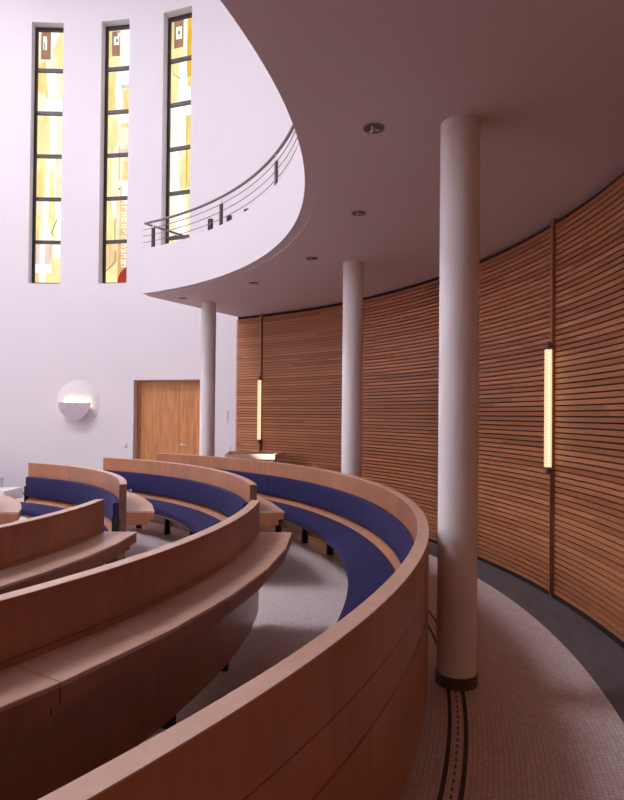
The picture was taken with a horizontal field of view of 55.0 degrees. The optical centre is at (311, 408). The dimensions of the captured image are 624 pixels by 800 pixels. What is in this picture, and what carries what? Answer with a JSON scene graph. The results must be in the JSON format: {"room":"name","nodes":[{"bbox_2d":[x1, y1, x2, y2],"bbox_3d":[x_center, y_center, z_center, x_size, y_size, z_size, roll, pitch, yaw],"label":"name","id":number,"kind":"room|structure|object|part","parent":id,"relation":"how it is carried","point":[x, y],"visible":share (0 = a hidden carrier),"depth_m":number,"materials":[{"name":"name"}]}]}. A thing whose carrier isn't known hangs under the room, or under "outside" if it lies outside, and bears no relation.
{"room":"house of worship","nodes":[
{"label":"house of worship","id":0,"kind":"room"},
{"bbox_2d":[0,0,242,491],"bbox_3d":[-8.133,-4.378,5.516,10.163,12.000,16.040,0,-1,15],"label":"wall","id":1,"kind":"structure","parent":0,"point":[112,337],"depth_m":12.32,"materials":[{"name":"white paint"}]},
{"bbox_2d":[32,27,63,283],"bbox_3d":[-5.516,-5.293,12.622,0.662,5.440,0.072,1,-1,-2],"label":"window","id":2,"kind":"structure","parent":1,"relation":"in","point":[48,94],"depth_m":12.63,"materials":[{"name":"yellow glass"}]},
{"bbox_3d":[-5.538,-3.026,12.615,0.565,0.870,0.006,1,-1,-2],"label":"pane","id":3,"kind":"part","parent":2,"relation":"part of","materials":[{"name":"yellow glass"}]},
{"bbox_3d":[-5.530,-3.933,12.626,0.565,0.870,0.004,1,-1,-2],"label":"pane","id":4,"kind":"part","parent":2,"relation":"part of","materials":[{"name":"yellow glass"}]},
{"bbox_3d":[-5.521,-4.839,12.636,0.565,0.870,0.004,1,-1,-2],"label":"pane","id":5,"kind":"part","parent":2,"relation":"part of","materials":[{"name":"yellow glass"}]},
{"bbox_3d":[-5.512,-5.746,12.647,0.565,0.870,0.002,1,-1,-2],"label":"pane","id":6,"kind":"part","parent":2,"relation":"part of","materials":[{"name":"yellow glass"}]},
{"bbox_3d":[-5.503,-6.652,12.658,0.565,0.870,0.002,1,-1,-2],"label":"pane","id":7,"kind":"part","parent":2,"relation":"part of","materials":[{"name":"yellow glass"}]},
{"bbox_3d":[-5.495,-7.559,12.666,0.565,0.870,0.005,1,-1,-2],"label":"pane","id":8,"kind":"part","parent":2,"relation":"part of","materials":[{"name":"yellow glass"}]},
{"bbox_2d":[57,380,99,425],"bbox_3d":[-4.812,-0.109,12.275,0.940,0.940,0.156,1,-1,4],"label":"wall sconce","id":9,"kind":"object","parent":1,"relation":"attached to","point":[78,401],"visible":1,"depth_m":12.32,"materials":[{"name":"metal"}]},
{"bbox_2d":[102,24,129,282],"bbox_3d":[-4.039,-5.279,12.525,0.628,5.440,0.072,0,-1,9],"label":"window","id":10,"kind":"structure","parent":1,"relation":"in","point":[117,37],"depth_m":12.55,"materials":[{"name":"yellow glass"}]},
{"bbox_3d":[-4.059,-3.013,12.512,0.530,0.870,0.018,0,-1,9],"label":"pane","id":11,"kind":"part","parent":10,"relation":"part of","materials":[{"name":"yellow glass"}]},
{"bbox_3d":[-4.050,-3.920,12.523,0.530,0.870,0.016,0,-1,9],"label":"pane","id":12,"kind":"part","parent":10,"relation":"part of","materials":[{"name":"yellow glass"}]},
{"bbox_3d":[-4.040,-4.826,12.538,0.530,0.870,0.006,0,-1,9],"label":"pane","id":13,"kind":"part","parent":10,"relation":"part of","materials":[{"name":"yellow glass"}]},
{"bbox_3d":[-4.031,-5.732,12.549,0.530,0.870,0.004,0,-1,9],"label":"pane","id":14,"kind":"part","parent":10,"relation":"part of","materials":[{"name":"yellow glass"}]},
{"bbox_3d":[-4.023,-6.639,12.559,0.530,0.870,0.004,0,-1,9],"label":"pane","id":15,"kind":"part","parent":10,"relation":"part of","materials":[{"name":"yellow glass"}]},
{"bbox_3d":[-4.014,-7.546,12.569,0.530,0.870,0.006,0,-1,9],"label":"pane","id":16,"kind":"part","parent":10,"relation":"part of","materials":[{"name":"yellow glass"}]},
{"bbox_2d":[137,380,199,460],"bbox_3d":[-2.840,0.594,12.158,1.567,2.309,0.197,0,-1,20],"label":"door","id":17,"kind":"structure","parent":1,"relation":"in","point":[168,411],"depth_m":12.14,"materials":[{"name":"brown wood"}]},
{"bbox_2d":[166,12,191,243],"bbox_3d":[-2.648,-5.270,12.169,0.669,5.440,0.072,0,-1,20],"label":"window","id":18,"kind":"structure","parent":1,"relation":"in","point":[179,27],"depth_m":12.21,"materials":[{"name":"yellow glass"}]},
{"bbox_3d":[-2.654,-3.910,12.173,0.571,0.870,0.001,0,-1,20],"label":"pane","id":19,"kind":"part","parent":18,"relation":"part of","materials":[{"name":"yellow glass"}]},
{"bbox_3d":[-2.646,-4.816,12.182,0.571,0.870,0.003,0,-1,20],"label":"pane","id":20,"kind":"part","parent":18,"relation":"part of","materials":[{"name":"yellow glass"}]},
{"bbox_3d":[-2.637,-5.723,12.192,0.571,0.870,0.003,0,-1,20],"label":"pane","id":21,"kind":"part","parent":18,"relation":"part of","materials":[{"name":"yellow glass"}]},
{"bbox_3d":[-2.628,-6.630,12.202,0.571,0.870,0.004,0,-1,20],"label":"pane","id":22,"kind":"part","parent":18,"relation":"part of","materials":[{"name":"yellow glass"}]},
{"bbox_3d":[-2.620,-7.536,12.211,0.571,0.870,0.005,0,-1,20],"label":"pane","id":23,"kind":"part","parent":18,"relation":"part of","materials":[{"name":"yellow glass"}]},
{"bbox_2d":[224,410,227,422],"bbox_3d":[-1.630,0.160,11.404,0.074,0.229,0.019,0,-1,29],"label":"wall switch","id":24,"kind":"object","parent":1,"relation":"attached to","point":[225,411],"visible":1,"depth_m":11.40,"materials":[{"name":"plastic"}]},
{"bbox_2d":[208,218,212,229],"bbox_3d":[-1.721,-2.619,10.126,0.075,1.150,0.050,0,-1,34],"label":"post","id":25,"kind":"object","parent":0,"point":[210,226],"visible":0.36,"depth_m":10.11,"materials":[{"name":"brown metal"}]},
{"bbox_2d":[226,215,231,221],"bbox_3d":[-1.370,-2.608,9.875,0.075,1.130,0.050,0,-1,37],"label":"post","id":26,"kind":"object","parent":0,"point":[228,218],"visible":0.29,"depth_m":9.86,"materials":[{"name":"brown metal"}]},
{"bbox_2d":[142,0,317,294],"bbox_3d":[-1.725,-2.145,4.809,3.871,0.687,12.723,0,-1,14],"label":"balcony","id":27,"kind":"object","parent":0,"point":[233,247],"depth_m":6.94,"materials":[{"name":"white paint"}]},
{"bbox_2d":[143,124,298,246],"bbox_3d":[-1.883,-2.708,4.200,3.791,0.422,11.269,0,-1,13],"label":"balcony railing","id":28,"kind":"object","parent":27,"relation":"on","point":[288,135],"visible":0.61,"depth_m":7.98,"materials":[{"name":"metal"}]},
{"bbox_3d":[-2.426,-2.601,9.165,0.060,0.310,0.022,0,-1,33],"label":"post","id":29,"kind":"part","parent":28,"relation":"part of","materials":[{"name":"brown metal"}]},
{"bbox_3d":[-1.227,-2.602,8.096,0.022,0.310,0.060,1,-1,-40],"label":"post","id":30,"kind":"part","parent":28,"relation":"part of","materials":[{"name":"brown metal"}]},
{"bbox_3d":[-0.402,-2.609,6.718,0.022,0.310,0.060,1,-1,-22],"label":"post","id":31,"kind":"part","parent":28,"relation":"part of","materials":[{"name":"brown metal"}]},
{"bbox_2d":[241,33,298,213],"bbox_3d":[-0.447,-4.327,3.384,5.965,12.000,15.457,0,-1,15],"label":"wall","id":32,"kind":"structure","parent":0,"point":[266,120],"depth_m":11.10,"materials":[{"name":"white paint"}]},
{"bbox_2d":[235,315,259,459],"bbox_3d":[-1.163,0.015,11.075,0.572,3.436,0.088,0,-1,33],"label":"wall panel","id":33,"kind":"object","parent":32,"relation":"attached to","point":[248,327],"visible":0.72,"depth_m":11.07,"materials":[{"name":"brown wood"}]},
{"bbox_2d":[257,376,260,459],"bbox_3d":[-0.958,0.574,10.798,0.068,2.295,0.080,1,-1,0],"label":"tube light","id":34,"kind":"object","parent":32,"relation":"attached to","point":[259,377],"visible":0.99,"depth_m":10.78,"materials":[{"name":"metal"}]},
{"bbox_2d":[258,314,263,459],"bbox_3d":[-0.923,0.023,10.879,0.036,3.450,0.086,0,-1,35],"label":"trim","id":35,"kind":"structure","parent":32,"relation":"attached to","point":[261,315],"depth_m":10.86,"materials":[{"name":"brown wood"}]},
{"bbox_2d":[429,539,623,648],"bbox_3d":[-0.577,1.659,3.447,5.491,0.028,14.706,0,-1,14],"label":"baseboard","id":36,"kind":"structure","parent":32,"relation":"attached to","point":[612,636],"depth_m":5.30,"materials":[{"name":"brown wood"}]},
{"bbox_2d":[544,342,552,593],"bbox_3d":[2.146,0.544,5.457,0.080,2.295,0.068,1,-1,-41],"label":"tube light","id":37,"kind":"object","parent":32,"relation":"attached to","point":[548,352],"visible":1,"depth_m":5.44,"materials":[{"name":"glass"}]},
{"bbox_2d":[549,219,559,596],"bbox_3d":[2.226,-0.007,5.489,0.086,3.450,0.036,1,-1,-6],"label":"trim","id":38,"kind":"structure","parent":32,"relation":"attached to","point":[554,222],"depth_m":5.47,"materials":[{"name":"brown wood"}]},
{"bbox_2d":[554,173,623,641],"bbox_3d":[1.633,-0.055,2.455,0.720,3.436,6.159,0,-1,18],"label":"wall panel","id":39,"kind":"object","parent":32,"relation":"attached to","point":[589,518],"visible":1,"depth_m":4.83,"materials":[{"name":"brown wood"}]},
{"bbox_2d":[15,492,623,799],"bbox_3d":[-5.360,1.700,4.663,16.040,0.120,16.040,1,-1,0],"label":"floor","id":40,"kind":"structure","parent":0,"point":[543,719],"depth_m":3.67,"materials":[{"name":"carpet"}]},
{"bbox_2d":[0,494,21,524],"bbox_3d":[-3.609,1.191,6.228,2.251,0.967,0.894,0,-1,44],"label":"pew","id":41,"kind":"object","parent":40,"relation":"on","point":[10,508],"visible":0.99,"depth_m":5.68,"materials":[{"name":"brown wood"}]},
{"bbox_2d":[0,494,21,513],"bbox_3d":[-3.459,0.972,6.383,0.461,0.018,2.255,1,-1,-43],"label":"shelf","id":42,"kind":"object","parent":41,"relation":"attached to","point":[8,505],"depth_m":5.92,"materials":[{"name":"brown wood"}]},
{"bbox_2d":[0,487,21,498],"bbox_3d":[-6.984,1.604,11.264,2.750,0.190,0.700,1,-1,0],"label":"stone step","id":43,"kind":"structure","parent":40,"relation":"on","point":[14,492],"depth_m":11.31,"materials":[{"name":"white stone"}]},
{"bbox_2d":[0,477,3,486],"bbox_3d":[-7.168,1.419,11.416,2.380,0.180,0.400,1,-1,0],"label":"stone step","id":44,"kind":"structure","parent":43,"relation":"on","point":[1,478],"depth_m":11.54,"materials":[{"name":"white stone"}]},
{"bbox_2d":[0,499,136,594],"bbox_3d":[-2.482,1.165,2.908,1.235,0.967,4.171,0,-1,31],"label":"pew","id":45,"kind":"object","parent":40,"relation":"on","point":[73,540],"visible":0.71,"depth_m":3.84,"materials":[{"name":"brown wood"}]},
{"bbox_2d":[0,568,43,588],"bbox_3d":[-2.519,0.935,2.267,0.550,0.018,3.078,0,-1,40],"label":"shelf","id":46,"kind":"object","parent":45,"relation":"attached to","point":[10,578],"depth_m":3.39,"materials":[{"name":"brown wood"}]},
{"bbox_3d":[-2.430,1.112,2.878,0.607,0.853,3.901,0,-1,31],"label":"panel","id":47,"kind":"part","parent":45,"relation":"part of","materials":[{"name":"brown wood"}]},
{"bbox_2d":[8,532,136,574],"bbox_3d":[-1.562,0.965,4.085,0.300,0.018,1.219,0,-1,9],"label":"shelf","id":48,"kind":"object","parent":45,"relation":"attached to","point":[84,550],"depth_m":3.91,"materials":[{"name":"brown wood"}]},
{"bbox_2d":[20,462,154,563],"bbox_3d":[-2.671,1.208,6.880,1.028,0.967,3.377,1,-1,-41],"label":"pew","id":49,"kind":"object","parent":40,"relation":"on","point":[49,488],"visible":0.64,"depth_m":7.17,"materials":[{"name":"brown wood"}]},
{"bbox_2d":[20,502,54,515],"bbox_3d":[-3.571,1.271,7.550,0.739,0.082,0.386,0,-1,32],"label":"seat cushion","id":50,"kind":"object","parent":49,"relation":"on","point":[27,507],"depth_m":7.43,"materials":[{"name":"blue fabric"}]},
{"bbox_2d":[25,476,62,500],"bbox_3d":[-3.442,1.041,7.754,0.762,0.265,0.078,0,-1,32],"label":"cushion","id":51,"kind":"object","parent":49,"relation":"on","point":[37,488],"depth_m":7.75,"materials":[{"name":"blue fabric"}]},
{"bbox_2d":[29,507,64,516],"bbox_3d":[-3.014,1.272,7.120,0.739,0.082,0.386,0,-1,43],"label":"seat cushion","id":52,"kind":"object","parent":49,"relation":"on","point":[35,511],"depth_m":7.21,"materials":[{"name":"blue fabric"}]},
{"bbox_3d":[-2.649,1.156,6.946,0.394,0.853,3.100,1,-1,-40],"label":"panel","id":53,"kind":"part","parent":49,"relation":"part of","materials":[{"name":"brown wood"}]},
{"bbox_2d":[61,480,92,504],"bbox_3d":[-2.843,1.042,7.289,0.762,0.265,0.078,0,-1,44],"label":"cushion","id":54,"kind":"object","parent":49,"relation":"on","point":[73,492],"depth_m":7.31,"materials":[{"name":"blue fabric"}]},
{"bbox_2d":[89,486,110,515],"bbox_3d":[-2.354,1.040,6.711,0.078,0.265,0.765,1,-1,-34],"label":"cushion","id":55,"kind":"object","parent":49,"relation":"on","point":[95,492],"depth_m":6.71,"materials":[{"name":"blue fabric"}]},
{"bbox_2d":[107,493,118,521],"bbox_3d":[-1.996,1.036,6.046,0.078,0.265,0.769,1,-1,-22],"label":"cushion","id":56,"kind":"object","parent":49,"relation":"on","point":[112,498],"depth_m":6.08,"materials":[{"name":"blue fabric"}]},
{"bbox_2d":[127,492,142,498],"bbox_3d":[-2.748,0.990,7.389,2.518,0.018,0.452,0,-1,44],"label":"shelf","id":57,"kind":"object","parent":49,"relation":"attached to","point":[129,495],"depth_m":6.65,"materials":[{"name":"brown wood"}]},
{"bbox_2d":[126,498,154,512],"bbox_3d":[-1.762,0.985,6.059,0.283,0.018,0.921,1,-1,-22],"label":"shelf","id":58,"kind":"object","parent":49,"relation":"attached to","point":[134,505],"depth_m":5.94,"materials":[{"name":"brown wood"}]},
{"bbox_2d":[0,500,291,799],"bbox_3d":[-1.522,1.168,2.335,1.419,0.967,5.457,0,-1,31],"label":"pew","id":59,"kind":"object","parent":40,"relation":"on","point":[96,661],"visible":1,"depth_m":2.56,"materials":[{"name":"brown wood"}]},
{"bbox_2d":[0,666,60,712],"bbox_3d":[-1.941,0.927,1.062,2.933,0.018,0.463,1,-1,-43],"label":"shelf","id":60,"kind":"object","parent":59,"relation":"attached to","point":[21,687],"depth_m":2.04,"materials":[{"name":"brown wood"}]},
{"bbox_2d":[15,532,291,686],"bbox_3d":[-0.544,0.967,3.390,0.429,0.018,2.735,0,-1,15],"label":"shelf","id":61,"kind":"object","parent":59,"relation":"attached to","point":[70,662],"depth_m":2.63,"materials":[{"name":"brown wood"}]},
{"bbox_3d":[-0.751,1.496,3.133,0.076,0.345,0.036,0,-1,18],"label":"leg","id":62,"kind":"part","parent":59,"relation":"part of","materials":[{"name":"black metal"}]},
{"bbox_3d":[-0.574,1.505,3.841,0.076,0.345,0.036,0,-1,10],"label":"leg","id":63,"kind":"part","parent":59,"relation":"part of","materials":[{"name":"black metal"}]},
{"bbox_2d":[103,457,283,535],"bbox_3d":[-1.686,1.224,7.471,1.164,0.967,4.494,1,-1,-38],"label":"pew","id":64,"kind":"object","parent":40,"relation":"on","point":[193,499],"visible":0.64,"depth_m":7.50,"materials":[{"name":"brown wood"}]},
{"bbox_2d":[104,470,149,492],"bbox_3d":[-2.680,1.059,8.694,1.048,0.265,0.087,0,-1,34],"label":"cushion","id":65,"kind":"object","parent":64,"relation":"on","point":[138,481],"depth_m":8.56,"materials":[{"name":"blue fabric"}]},
{"bbox_2d":[145,498,184,514],"bbox_3d":[-2.055,1.289,7.862,0.394,0.082,1.026,1,-1,-44],"label":"seat cushion","id":66,"kind":"object","parent":64,"relation":"on","point":[158,504],"depth_m":7.80,"materials":[{"name":"blue fabric"}]},
{"bbox_3d":[-1.964,1.540,8.136,0.036,0.345,0.076,0,-1,44],"label":"leg","id":67,"kind":"part","parent":64,"relation":"part of","materials":[{"name":"black metal"}]},
{"bbox_2d":[149,474,191,500],"bbox_3d":[-1.878,1.059,8.025,0.087,0.265,1.048,1,-1,-44],"label":"cushion","id":68,"kind":"object","parent":64,"relation":"on","point":[175,487],"depth_m":8.03,"materials":[{"name":"blue fabric"}]},
{"bbox_2d":[159,507,216,525],"bbox_3d":[-1.450,1.286,7.084,0.394,0.082,1.032,1,-1,-32],"label":"seat cushion","id":69,"kind":"object","parent":64,"relation":"on","point":[180,515],"depth_m":7.10,"materials":[{"name":"blue fabric"}]},
{"bbox_2d":[186,519,221,533],"bbox_3d":[-1.026,1.281,6.202,0.394,0.082,1.055,1,-1,-20],"label":"seat cushion","id":70,"kind":"object","parent":64,"relation":"on","point":[194,525],"depth_m":6.45,"materials":[{"name":"blue fabric"}]},
{"bbox_2d":[190,481,225,512],"bbox_3d":[-1.238,1.056,7.200,0.087,0.265,1.049,1,-1,-32],"label":"cushion","id":71,"kind":"object","parent":64,"relation":"on","point":[208,495],"depth_m":7.22,"materials":[{"name":"blue fabric"}]},
{"bbox_2d":[222,490,247,516],"bbox_3d":[-0.791,1.050,6.258,0.087,0.265,1.052,1,-1,-19],"label":"cushion","id":72,"kind":"object","parent":64,"relation":"on","point":[233,501],"depth_m":6.40,"materials":[{"name":"blue fabric"}]},
{"bbox_2d":[257,496,283,512],"bbox_3d":[-0.687,1.001,6.543,0.326,0.018,1.823,1,-1,-22],"label":"shelf","id":73,"kind":"object","parent":64,"relation":"attached to","point":[266,506],"depth_m":5.96,"materials":[{"name":"brown wood"}]},
{"bbox_2d":[200,302,215,455],"bbox_3d":[-1.716,0.004,9.864,0.256,3.460,0.256,1,-1,0],"label":"column","id":74,"kind":"structure","parent":40,"relation":"on","point":[208,309],"depth_m":9.77,"materials":[{"name":"paint"}]},
{"bbox_2d":[38,453,428,799],"bbox_3d":[-0.974,1.200,4.722,3.661,0.967,10.965,1,-1,0],"label":"pew","id":75,"kind":"object","parent":40,"relation":"on","point":[340,717],"visible":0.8,"depth_m":1.94,"materials":[{"name":"brown wood"}]},
{"bbox_2d":[218,469,268,493],"bbox_3d":[-1.037,1.077,8.884,0.094,0.265,1.313,1,-1,-44],"label":"cushion","id":76,"kind":"object","parent":75,"relation":"on","point":[261,478],"depth_m":8.61,"materials":[{"name":"blue fabric"}]},
{"bbox_3d":[-0.463,1.556,8.239,0.076,0.345,0.036,1,-1,-36],"label":"leg","id":77,"kind":"part","parent":75,"relation":"part of","materials":[{"name":"black metal"}]},
{"bbox_2d":[266,499,314,520],"bbox_3d":[-0.434,1.304,7.726,0.403,0.082,1.295,1,-1,-32],"label":"seat cushion","id":78,"kind":"object","parent":75,"relation":"on","point":[290,507],"depth_m":7.54,"materials":[{"name":"blue fabric"}]},
{"bbox_2d":[268,475,318,506],"bbox_3d":[-0.230,1.073,7.854,0.094,0.265,1.313,1,-1,-32],"label":"cushion","id":79,"kind":"object","parent":75,"relation":"on","point":[303,491],"depth_m":7.85,"materials":[{"name":"blue fabric"}]},
{"bbox_3d":[-0.093,1.553,7.667,0.076,0.345,0.036,1,-1,-30],"label":"leg","id":80,"kind":"part","parent":75,"relation":"part of","materials":[{"name":"black metal"}]},
{"bbox_2d":[288,513,357,540],"bbox_3d":[0.110,1.296,6.592,0.403,0.082,1.295,1,-1,-19],"label":"seat cushion","id":81,"kind":"object","parent":75,"relation":"on","point":[320,525],"depth_m":6.54,"materials":[{"name":"blue fabric"}]},
{"bbox_3d":[0.210,1.549,7.057,0.076,0.345,0.036,1,-1,-23],"label":"leg","id":82,"kind":"part","parent":75,"relation":"part of","materials":[{"name":"black metal"}]},
{"bbox_2d":[318,485,365,525],"bbox_3d":[0.337,1.066,6.673,0.094,0.265,1.313,1,-1,-19],"label":"cushion","id":83,"kind":"object","parent":75,"relation":"on","point":[344,503],"depth_m":6.67,"materials":[{"name":"blue fabric"}]},
{"bbox_2d":[324,533,391,569],"bbox_3d":[0.396,1.285,5.367,0.403,0.082,1.295,1,-1,-7],"label":"seat cushion","id":84,"kind":"object","parent":75,"relation":"on","point":[352,548],"depth_m":5.31,"materials":[{"name":"blue fabric"}]},
{"bbox_2d":[339,565,394,616],"bbox_3d":[0.412,1.271,4.110,0.403,0.082,1.295,0,-1,6],"label":"seat cushion","id":85,"kind":"object","parent":75,"relation":"on","point":[363,580],"depth_m":4.26,"materials":[{"name":"blue fabric"}]},
{"bbox_2d":[363,500,401,554],"bbox_3d":[0.635,1.054,5.399,0.094,0.265,1.313,1,-1,-7],"label":"cushion","id":86,"kind":"object","parent":75,"relation":"on","point":[381,521],"depth_m":5.42,"materials":[{"name":"blue fabric"}]},
{"bbox_2d":[396,524,413,563],"bbox_3d":[0.651,1.040,4.089,0.094,0.265,1.313,0,-1,6],"label":"cushion","id":87,"kind":"object","parent":75,"relation":"on","point":[404,535],"depth_m":4.43,"materials":[{"name":"blue fabric"}]},
{"bbox_2d":[225,451,284,461],"bbox_3d":[-0.968,1.243,10.019,0.995,1.000,0.760,1,-1,0],"label":"side table","id":88,"kind":"object","parent":40,"relation":"on","point":[273,455],"visible":0.58,"depth_m":9.64,"materials":[{"name":"brown wood"}]},
{"bbox_2d":[341,261,362,477],"bbox_3d":[0.477,-0.005,7.159,0.256,3.460,0.256,1,-1,0],"label":"column","id":89,"kind":"structure","parent":40,"relation":"on","point":[352,336],"depth_m":7.06,"materials":[{"name":"paint"}]},
{"bbox_2d":[435,115,479,690],"bbox_3d":[0.908,-0.040,3.721,0.256,3.460,0.256,1,-1,0],"label":"column","id":90,"kind":"structure","parent":40,"relation":"on","point":[457,548],"depth_m":3.62,"materials":[{"name":"paint"}]},
{"bbox_2d":[147,0,623,316],"bbox_3d":[-0.844,-1.948,3.561,6.132,0.320,14.746,0,-1,14],"label":"ceiling","id":91,"kind":"structure","parent":0,"point":[543,80],"depth_m":3.68,"materials":[{"name":"paint"}]},
{"bbox_2d":[306,257,317,260],"bbox_3d":[-0.001,-1.733,6.973,0.138,0.024,0.138,1,-1,0],"label":"recessed light","id":92,"kind":"object","parent":91,"relation":"in","point":[307,258],"visible":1,"depth_m":6.97,"materials":[{"name":"metal"}]},
{"bbox_2d":[351,210,365,215],"bbox_3d":[0.421,-1.747,5.397,0.138,0.024,0.138,1,-1,0],"label":"recessed light","id":93,"kind":"object","parent":91,"relation":"in","point":[359,212],"visible":1,"depth_m":5.39,"materials":[{"name":"metal"}]},
{"bbox_2d":[363,123,384,133],"bbox_3d":[0.392,-1.765,3.796,0.138,0.024,0.138,1,-1,0],"label":"recessed light","id":94,"kind":"object","parent":91,"relation":"in","point":[371,128],"visible":1,"depth_m":3.79,"materials":[{"name":"metal"}]},
{"bbox_2d":[261,225,550,590],"bbox_3d":[0.971,0.005,8.369,0.742,3.436,6.260,1,-1,-30],"label":"wall panel","id":95,"kind":"object","parent":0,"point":[302,349],"visible":0.62,"depth_m":7.95,"materials":[{"name":"brown wood"}]}
]}

